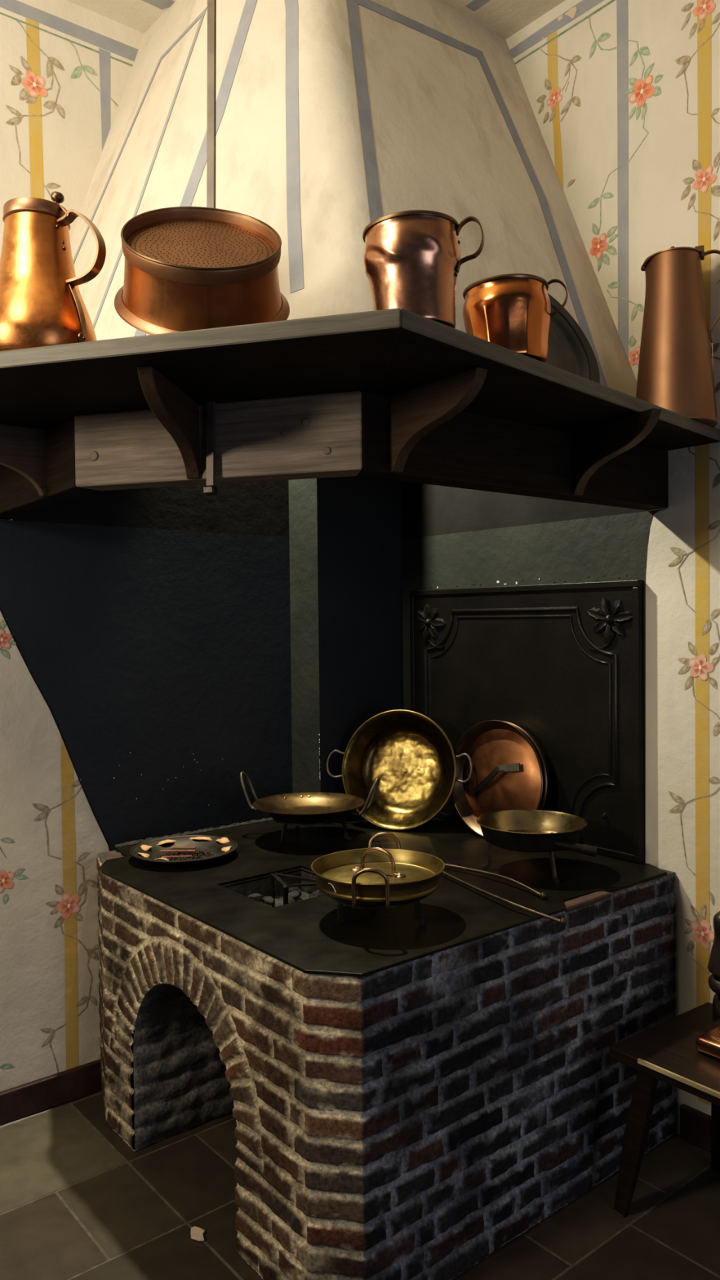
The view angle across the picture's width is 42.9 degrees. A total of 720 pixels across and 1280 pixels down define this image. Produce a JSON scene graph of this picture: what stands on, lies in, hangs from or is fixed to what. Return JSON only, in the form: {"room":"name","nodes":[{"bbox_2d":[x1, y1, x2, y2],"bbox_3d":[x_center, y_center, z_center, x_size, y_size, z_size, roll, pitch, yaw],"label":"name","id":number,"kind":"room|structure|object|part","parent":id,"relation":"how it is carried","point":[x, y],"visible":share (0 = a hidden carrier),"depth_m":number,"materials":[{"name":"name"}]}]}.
{"room":"historic interior","nodes":[
{"label":"historic interior","id":0,"kind":"room"},
{"bbox_2d":[0,0,292,1091],"bbox_3d":[-1.311,-0.314,2.748,3.670,3.680,0.123,-2,2,-39],"label":"wall","id":1,"kind":"structure","parent":0,"point":[145,633],"depth_m":3.02,"materials":[{"name":"paint"}]},
{"bbox_2d":[0,1059,102,1125],"bbox_3d":[-1.743,1.472,2.324,2.285,0.098,0.022,-2,2,-39],"label":"baseboard","id":2,"kind":"structure","parent":1,"relation":"attached to","point":[18,1102],"depth_m":2.92,"materials":[{"name":"brown wood"}]},
{"bbox_2d":[288,474,403,819],"bbox_3d":[-0.054,-0.525,3.582,0.421,2.600,0.182,-2,2,-39],"label":"pillar","id":3,"kind":"structure","parent":1,"relation":"attached to","point":[345,532],"depth_m":3.48,"materials":[{"name":"black paint"}]},
{"bbox_2d":[0,307,719,519],"bbox_3d":[-0.256,-0.472,2.209,2.538,0.205,1.294,-1,1,2],"label":"mantel shelf","id":4,"kind":"object","parent":1,"relation":"attached to","point":[397,394],"visible":1,"depth_m":2.02,"materials":[{"name":"brown wood"}]},
{"bbox_2d":[0,191,106,351],"bbox_3d":[-0.651,-0.734,1.879,0.248,0.343,0.229,-1,1,-17],"label":"jug","id":5,"kind":"object","parent":4,"relation":"on","point":[42,303],"visible":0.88,"depth_m":1.81,"materials":[{"name":"brown metal"}]},
{"bbox_3d":[-0.661,-0.866,1.873,0.128,0.028,0.128,0,1,23],"label":"lid","id":6,"kind":"part","parent":5,"relation":"part of","materials":[{"name":"orange metal"}]},
{"bbox_3d":[-0.612,-0.890,1.852,0.027,0.032,0.027,0,1,23],"label":"thumb knob","id":7,"kind":"part","parent":5,"relation":"part of","materials":[{"name":"brown metal"}]},
{"bbox_3d":[-0.601,-0.867,1.848,0.042,0.032,0.012,0,1,23],"label":"lid lever","id":8,"kind":"part","parent":5,"relation":"part of","materials":[{"name":"orange metal"}]},
{"bbox_3d":[-0.558,-0.788,1.832,0.104,0.143,0.023,0,1,23],"label":"handle","id":9,"kind":"part","parent":5,"relation":"part of","materials":[{"name":"brown metal"}]},
{"bbox_3d":[-0.553,-0.603,1.830,0.004,0.026,0.026,0,1,23],"label":"tail plate","id":10,"kind":"part","parent":5,"relation":"part of","materials":[{"name":"brown metal"}]},
{"bbox_2d":[114,206,289,334],"bbox_3d":[-0.326,-0.733,1.846,0.351,0.328,0.339,-1,1,4],"label":"strainer","id":11,"kind":"object","parent":4,"relation":"on","point":[186,268],"visible":0.95,"depth_m":1.77,"materials":[{"name":"orange metal"}]},
{"bbox_3d":[-0.311,-0.772,1.807,0.298,0.005,0.298,4,44,-4],"label":"pierced plate","id":12,"kind":"part","parent":11,"relation":"part of","materials":[{"name":"orange metal"}]},
{"bbox_2d":[70,0,636,397],"bbox_3d":[-0.117,-1.328,2.763,1.520,1.480,1.354,-2,2,-39],"label":"hood","id":13,"kind":"object","parent":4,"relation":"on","point":[334,118],"visible":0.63,"depth_m":2.56,"materials":[{"name":"paint"}]},
{"bbox_2d":[362,209,484,328],"bbox_3d":[0.106,-0.668,1.701,0.202,0.198,0.182,-1,1,-22],"label":"copper mug","id":14,"kind":"object","parent":4,"relation":"on","point":[412,261],"visible":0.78,"depth_m":1.63,"materials":[{"name":"brown metal"}]},
{"bbox_3d":[0.200,-0.721,1.667,0.052,0.092,0.016,-2,1,16],"label":"handle","id":15,"kind":"part","parent":14,"relation":"part of","materials":[{"name":"brown metal"}]},
{"bbox_2d":[462,273,568,362],"bbox_3d":[0.313,-0.661,1.932,0.192,0.171,0.182,-1,1,-24],"label":"copper mug","id":16,"kind":"object","parent":4,"relation":"on","point":[510,311],"visible":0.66,"depth_m":1.86,"materials":[{"name":"orange metal"}]},
{"bbox_3d":[0.410,-0.712,1.900,0.041,0.072,0.014,-2,1,16],"label":"handle","id":17,"kind":"part","parent":16,"relation":"part of","materials":[{"name":"brown metal"}]},
{"bbox_2d":[545,293,599,383],"bbox_3d":[0.486,-0.775,2.377,0.390,0.360,0.153,-2,2,-37],"label":"metal plate","id":18,"kind":"object","parent":4,"relation":"on","point":[569,349],"visible":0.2,"depth_m":2.46,"materials":[{"name":"grey metal"}]},
{"bbox_2d":[635,244,719,426],"bbox_3d":[0.877,-0.844,2.549,0.225,0.500,0.228,-1,1,-24],"label":"copper ewer","id":19,"kind":"object","parent":4,"relation":"on","point":[675,374],"visible":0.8,"depth_m":2.48,"materials":[{"name":"orange metal"}]},
{"bbox_3d":[0.872,-1.057,2.546,0.148,0.032,0.148,-1,1,-24],"label":"lid","id":20,"kind":"part","parent":19,"relation":"part of","materials":[{"name":"brown metal"}]},
{"bbox_3d":[0.972,-0.943,2.509,0.091,0.247,0.021,0,1,22],"label":"handle","id":21,"kind":"part","parent":19,"relation":"part of","materials":[{"name":"brown metal"}]},
{"bbox_2d":[66,0,564,39],"bbox_3d":[0.030,-2.072,1.035,3.650,0.081,4.400,-2,2,-39],"label":"ceiling","id":22,"kind":"structure","parent":0,"point":[504,18],"depth_m":3.02,"materials":[{"name":"paint"}]},
{"bbox_2d":[202,0,217,495],"bbox_3d":[-0.337,-1.188,2.055,0.030,1.724,0.068,0,1,24],"label":"rod","id":23,"kind":"object","parent":22,"relation":"hanging from","point":[210,489],"visible":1,"depth_m":2.05,"materials":[{"name":"metal"}]},
{"bbox_2d":[0,1076,719,1279],"bbox_3d":[0.071,1.556,1.111,3.650,0.061,4.400,-2,2,-39],"label":"floor","id":24,"kind":"structure","parent":0,"point":[77,1202],"depth_m":2.39,"materials":[{"name":"tile"}]},
{"bbox_2d":[190,1226,204,1240],"bbox_3d":[-0.411,1.503,2.317,0.036,0.006,0.053,-1,1,-7],"label":"chip","id":25,"kind":"object","parent":24,"relation":"on","point":[197,1233],"visible":1,"depth_m":2.31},
{"bbox_2d":[96,849,676,1279],"bbox_3d":[0.008,1.094,2.865,1.304,0.792,1.400,-2,2,-39],"label":"stove","id":26,"kind":"object","parent":24,"relation":"on","point":[413,1120],"visible":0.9,"depth_m":2.22,"materials":[{"name":"brown brick"}]},
{"bbox_2d":[261,888,310,907],"bbox_3d":[-0.205,0.780,2.628,0.300,0.019,0.290,-2,2,-39],"label":"bed","id":27,"kind":"object","parent":26,"relation":"on","point":[278,899],"visible":0.03,"depth_m":2.74,"materials":[{"name":"grey stone"}]},
{"bbox_2d":[247,893,262,902],"bbox_3d":[-0.302,0.741,2.615,0.048,0.036,0.025,0,1,21],"label":"lump","id":28,"kind":"object","parent":27,"relation":"on","point":[256,896],"visible":0.49,"depth_m":2.60,"materials":[{"name":"grey stone"}]},
{"bbox_2d":[262,896,274,905],"bbox_3d":[-0.261,0.747,2.618,0.043,0.024,0.022,0,1,32],"label":"lump","id":29,"kind":"object","parent":27,"relation":"on","point":[269,900],"visible":0.87,"depth_m":2.61,"materials":[{"name":"grey stone"}]},
{"bbox_2d":[288,897,295,903],"bbox_3d":[-0.194,0.752,2.616,0.028,0.032,0.042,-1,1,-5],"label":"lump","id":30,"kind":"object","parent":27,"relation":"on","point":[290,900],"visible":0.3,"depth_m":2.61,"materials":[{"name":"grey stone"}]},
{"bbox_2d":[270,872,316,905],"bbox_3d":[-0.186,0.728,2.586,0.222,0.095,0.102,0,1,29],"label":"stand","id":31,"kind":"object","parent":27,"relation":"on","point":[273,876],"visible":0.61,"depth_m":2.61,"materials":[{"name":"metal"}]},
{"bbox_3d":[-0.255,0.729,2.677,0.008,0.090,0.010,-2,2,-39],"label":"leg","id":32,"kind":"part","parent":31,"relation":"part of","materials":[{"name":"metal"}]},
{"bbox_2d":[288,890,299,901],"bbox_3d":[-0.197,0.755,2.686,0.033,0.030,0.047,0,2,39],"label":"lump","id":33,"kind":"object","parent":27,"relation":"on","point":[295,895],"visible":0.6,"depth_m":2.68,"materials":[{"name":"grey stone"}]},
{"bbox_2d":[288,886,302,896],"bbox_3d":[-0.195,0.751,2.748,0.038,0.033,0.035,-1,1,-9],"label":"lump","id":34,"kind":"object","parent":27,"relation":"on","point":[295,888],"visible":0.54,"depth_m":2.74,"materials":[{"name":"grey stone"}]},
{"bbox_2d":[308,889,324,897],"bbox_3d":[-0.129,0.749,2.687,0.032,0.028,0.050,0,2,37],"label":"lump","id":35,"kind":"object","parent":27,"relation":"on","point":[317,893],"visible":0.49,"depth_m":2.68,"materials":[{"name":"grey stone"}]},
{"bbox_2d":[99,816,666,977],"bbox_3d":[0.005,0.696,2.854,1.302,0.012,1.395,-2,2,-39],"label":"stovetop","id":36,"kind":"object","parent":26,"relation":"on","point":[301,935],"visible":0.75,"depth_m":2.54,"materials":[{"name":"black metal"}]},
{"bbox_2d":[129,835,238,865],"bbox_3d":[-0.565,0.683,2.947,0.342,0.032,0.342,-2,2,-39],"label":"dish","id":37,"kind":"object","parent":36,"relation":"on","point":[212,846],"visible":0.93,"depth_m":3.01,"materials":[{"name":"black metal"}]},
{"bbox_2d":[137,852,149,857],"bbox_3d":[-0.681,0.674,2.876,0.055,0.013,0.029,0,2,43],"label":"peel","id":38,"kind":"object","parent":37,"relation":"on","point":[146,855],"visible":1,"depth_m":2.87,"materials":[{"name":"beige food"}]},
{"bbox_2d":[140,844,152,850],"bbox_3d":[-0.694,0.673,2.976,0.035,0.014,0.048,0,1,23],"label":"peel","id":39,"kind":"object","parent":37,"relation":"on","point":[145,847],"visible":1,"depth_m":2.97,"materials":[{"name":"beige food"}]},
{"bbox_2d":[156,839,176,845],"bbox_3d":[-0.644,0.672,3.043,0.076,0.010,0.021,-2,2,-39],"label":"peel","id":40,"kind":"object","parent":37,"relation":"on","point":[168,841],"visible":1,"depth_m":3.04,"materials":[{"name":"beige food"}]},
{"bbox_2d":[161,855,191,857],"bbox_3d":[-0.574,0.679,2.867,0.095,0.009,0.006,-1,1,0],"label":"cinnamon stick","id":41,"kind":"object","parent":37,"relation":"on","point":[170,856],"visible":0.98,"depth_m":2.87,"materials":[{"name":"brown plant"}]},
{"bbox_2d":[170,846,195,848],"bbox_3d":[-0.575,0.677,2.977,0.082,0.010,0.008,0,1,8],"label":"cinnamon stick","id":42,"kind":"object","parent":37,"relation":"on","point":[173,847],"visible":1,"depth_m":2.97,"materials":[{"name":"brown plant"}]},
{"bbox_2d":[157,848,217,860],"bbox_3d":[-0.554,0.684,2.934,0.167,0.027,0.155,-2,2,-39],"label":"clove","id":43,"kind":"object","parent":37,"relation":"on","point":[201,854],"visible":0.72,"depth_m":2.92,"materials":[{"name":"brown food"}]},
{"bbox_2d":[160,849,195,852],"bbox_3d":[-0.579,0.672,2.915,0.113,0.010,0.008,-1,1,6],"label":"cinnamon stick","id":44,"kind":"object","parent":43,"relation":"on","point":[162,851],"visible":1,"depth_m":2.91,"materials":[{"name":"brown plant"}]},
{"bbox_2d":[189,836,212,840],"bbox_3d":[-0.537,0.669,3.079,0.083,0.010,0.022,0,1,12],"label":"peel","id":45,"kind":"object","parent":37,"relation":"on","point":[208,838],"visible":1,"depth_m":3.08,"materials":[{"name":"beige food"}]},
{"bbox_2d":[216,836,230,844],"bbox_3d":[-0.459,0.666,3.046,0.033,0.013,0.062,-1,1,-33],"label":"peel","id":46,"kind":"object","parent":37,"relation":"on","point":[224,840],"visible":1,"depth_m":3.04,"materials":[{"name":"beige food"}]},
{"bbox_2d":[221,845,231,852],"bbox_3d":[-0.429,0.669,2.941,0.032,0.013,0.065,-1,1,-8],"label":"peel","id":47,"kind":"object","parent":37,"relation":"on","point":[228,848],"visible":1,"depth_m":2.93,"materials":[{"name":"beige food"}]},
{"bbox_2d":[272,817,352,847],"bbox_3d":[-0.194,0.651,3.174,0.274,0.082,0.269,-2,2,-39],"label":"trivet","id":48,"kind":"object","parent":36,"relation":"on","point":[282,843],"visible":0.67,"depth_m":3.08,"materials":[{"name":"black metal"}]},
{"bbox_3d":[-0.260,0.657,3.071,0.007,0.075,0.039,0,2,39],"label":"leg","id":49,"kind":"part","parent":48,"relation":"part of","materials":[{"name":"metal"}]},
{"bbox_2d":[240,771,380,823],"bbox_3d":[-0.177,0.535,3.163,0.388,0.143,0.386,-1,1,-27],"label":"pan","id":50,"kind":"object","parent":48,"relation":"on","point":[305,807],"visible":1,"depth_m":3.23,"materials":[{"name":"brown metal"}]},
{"bbox_3d":[-0.379,0.529,3.225,0.087,0.128,0.082,0,1,17],"label":"handle","id":51,"kind":"part","parent":50,"relation":"part of","materials":[{"name":"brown metal"}]},
{"bbox_3d":[0.025,0.527,3.100,0.087,0.128,0.082,0,1,17],"label":"handle","id":52,"kind":"part","parent":50,"relation":"part of","materials":[{"name":"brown metal"}]},
{"bbox_3d":[-0.046,0.653,3.153,0.039,0.075,0.007,0,1,9],"label":"leg","id":53,"kind":"part","parent":48,"relation":"part of","materials":[{"name":"metal"}]},
{"bbox_2d":[332,900,426,926],"bbox_3d":[0.040,0.676,2.327,0.248,0.062,0.238,-2,2,-39],"label":"trivet","id":54,"kind":"object","parent":36,"relation":"on","point":[418,916],"visible":0.5,"depth_m":2.27,"materials":[{"name":"black metal"}]},
{"bbox_3d":[-0.055,0.681,2.272,0.031,0.057,0.007,-1,1,-33],"label":"leg","id":55,"kind":"part","parent":54,"relation":"part of","materials":[{"name":"metal"}]},
{"bbox_2d":[310,831,444,909],"bbox_3d":[0.046,0.586,2.336,0.342,0.114,0.343,-1,1,-29],"label":"pan","id":56,"kind":"object","parent":54,"relation":"on","point":[371,876],"visible":1,"depth_m":2.30,"materials":[{"name":"brown metal"}]},
{"bbox_3d":[0.025,0.588,2.164,0.091,0.102,0.028,0,1,7],"label":"loop handle","id":57,"kind":"part","parent":56,"relation":"part of","materials":[{"name":"brown metal"}]},
{"bbox_3d":[0.046,0.601,2.337,0.308,0.020,0.308,0,1,7],"label":"lid","id":58,"kind":"part","parent":56,"relation":"part of","materials":[{"name":"gold metal"}]},
{"bbox_3d":[0.045,0.563,2.336,0.132,0.068,0.009,0,1,31],"label":"lid handle","id":59,"kind":"part","parent":56,"relation":"part of","materials":[{"name":"brown metal"}]},
{"bbox_3d":[0.066,0.580,2.508,0.091,0.102,0.028,0,1,7],"label":"loop handle","id":60,"kind":"part","parent":56,"relation":"part of","materials":[{"name":"brown metal"}]},
{"bbox_3d":[0.101,0.592,2.303,0.029,0.003,0.030,0,1,7],"label":"foot plate","id":61,"kind":"part","parent":56,"relation":"part of","materials":[{"name":"brown metal"}]},
{"bbox_3d":[0.151,0.678,2.284,0.031,0.057,0.007,0,1,27],"label":"leg","id":62,"kind":"part","parent":54,"relation":"part of","materials":[{"name":"metal"}]},
{"bbox_2d":[326,709,472,831],"bbox_3d":[0.149,0.469,3.351,0.558,0.426,0.169,0,1,21],"label":"pan","id":63,"kind":"object","parent":36,"relation":"on","point":[414,760],"visible":0.97,"depth_m":3.39,"materials":[{"name":"brown metal"}]},
{"bbox_3d":[-0.088,0.462,3.411,0.074,0.107,0.027,0,-12,21],"label":"ring handle","id":64,"kind":"part","parent":63,"relation":"part of","materials":[{"name":"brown metal"}]},
{"bbox_3d":[0.365,0.454,3.242,0.076,0.107,0.027,0,-12,21],"label":"ring handle","id":65,"kind":"part","parent":63,"relation":"part of","materials":[{"name":"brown metal"}]},
{"bbox_3d":[0.161,0.688,2.960,0.172,0.004,0.424,-1,1,-3],"label":"plate","id":66,"kind":"part","parent":36,"relation":"part of","materials":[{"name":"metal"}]},
{"bbox_2d":[451,720,550,836],"bbox_3d":[0.477,0.479,3.157,0.102,0.407,0.408,-2,2,-42],"label":"lid","id":67,"kind":"object","parent":36,"relation":"on","point":[511,771],"visible":0.75,"depth_m":3.15,"materials":[{"name":"orange metal"}]},
{"bbox_3d":[0.453,0.481,3.134,0.038,0.142,0.217,5,-3,-42],"label":"bar handle","id":68,"kind":"part","parent":67,"relation":"part of","materials":[{"name":"metal"}]},
{"bbox_2d":[440,862,567,924],"bbox_3d":[0.371,0.684,2.557,0.148,0.026,0.676,-1,1,-28],"label":"tongs","id":69,"kind":"object","parent":36,"relation":"on","point":[562,921],"visible":0.77,"depth_m":2.50,"materials":[{"name":"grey metal"}]},
{"bbox_3d":[0.353,0.683,2.656,0.046,0.020,0.475,-2,2,-41],"label":"arm","id":70,"kind":"part","parent":69,"relation":"part of","materials":[{"name":"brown metal"}]},
{"bbox_2d":[409,579,644,862],"bbox_3d":[0.529,0.245,3.194,0.041,0.868,1.030,-2,2,-39],"label":"fireback","id":71,"kind":"object","parent":36,"relation":"on","point":[562,664],"visible":0.86,"depth_m":3.03,"materials":[{"name":"metal"}]},
{"bbox_3d":[0.529,0.245,3.194,0.009,0.661,0.823,-2,2,-39],"label":"moulding","id":72,"kind":"part","parent":71,"relation":"part of","materials":[{"name":"metal"}]},
{"bbox_3d":[0.529,0.245,3.194,0.015,0.713,0.875,-2,2,-39],"label":"moulding","id":73,"kind":"part","parent":71,"relation":"part of","materials":[{"name":"metal"}]},
{"bbox_2d":[476,809,597,884],"bbox_3d":[0.520,0.618,2.750,0.337,0.150,0.328,-1,1,6],"label":"pan","id":74,"kind":"object","parent":36,"relation":"on","point":[518,830],"visible":1,"depth_m":2.73,"materials":[{"name":"brass"},{"name":"wrought iron"}]},
{"bbox_3d":[0.386,0.647,2.764,0.036,0.094,0.007,-1,1,6],"label":"leg","id":75,"kind":"part","parent":74,"relation":"part of","materials":[{"name":"brown metal"}]},
{"bbox_3d":[0.557,0.648,2.622,0.007,0.094,0.046,-1,1,-18],"label":"leg","id":76,"kind":"part","parent":74,"relation":"part of","materials":[{"name":"brown metal"}]},
{"bbox_3d":[0.608,0.591,2.604,0.131,0.044,0.031,0,1,19],"label":"socket handle","id":77,"kind":"part","parent":74,"relation":"part of","materials":[{"name":"metal"}]},
{"bbox_2d":[608,1002,719,1218],"bbox_3d":[1.073,1.268,2.168,0.460,0.454,0.868,-2,2,-39],"label":"wooden bench","id":78,"kind":"object","parent":24,"relation":"on","point":[666,1051],"visible":0.98,"depth_m":2.34,"materials":[{"name":"brown wood"}]},
{"bbox_3d":[0.715,1.281,2.360,0.125,0.428,0.045,0,2,39],"label":"leg","id":79,"kind":"part","parent":78,"relation":"part of","materials":[{"name":"brown wood"}]},
{"bbox_2d":[695,1025,719,1059],"bbox_3d":[1.049,1.020,2.243,0.230,0.043,0.370,-2,2,-39],"label":"box","id":80,"kind":"object","parent":78,"relation":"on","point":[708,1043],"visible":1,"depth_m":2.29,"materials":[{"name":"orange metal"}]},
{"bbox_3d":[1.049,1.000,2.243,0.170,0.004,0.310,-2,2,-39],"label":"panel","id":81,"kind":"part","parent":80,"relation":"part of","materials":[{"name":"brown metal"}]},
{"bbox_2d":[707,911,719,1017],"bbox_3d":[1.024,0.872,2.530,0.118,0.329,0.117,-2,2,-39],"label":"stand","id":82,"kind":"object","parent":78,"relation":"on","point":[713,966],"visible":1,"depth_m":2.52,"materials":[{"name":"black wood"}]},
{"bbox_3d":[1.004,1.274,2.529,0.063,0.426,0.092,-2,2,-39],"label":"leg","id":83,"kind":"part","parent":78,"relation":"part of","materials":[{"name":"brown wood"}]},
{"bbox_2d":[401,0,719,1134],"bbox_3d":[1.423,-0.333,2.211,0.123,3.680,4.420,-2,2,-39],"label":"wall","id":84,"kind":"structure","parent":0,"point":[624,95],"depth_m":2.78,"materials":[{"name":"paint"}]},
{"bbox_2d":[680,1103,711,1152],"bbox_3d":[1.858,1.446,1.632,0.022,0.098,2.840,-2,2,-39],"label":"baseboard","id":85,"kind":"structure","parent":84,"relation":"attached to","point":[695,1124],"depth_m":2.68,"materials":[{"name":"brown wood"}]}
]}

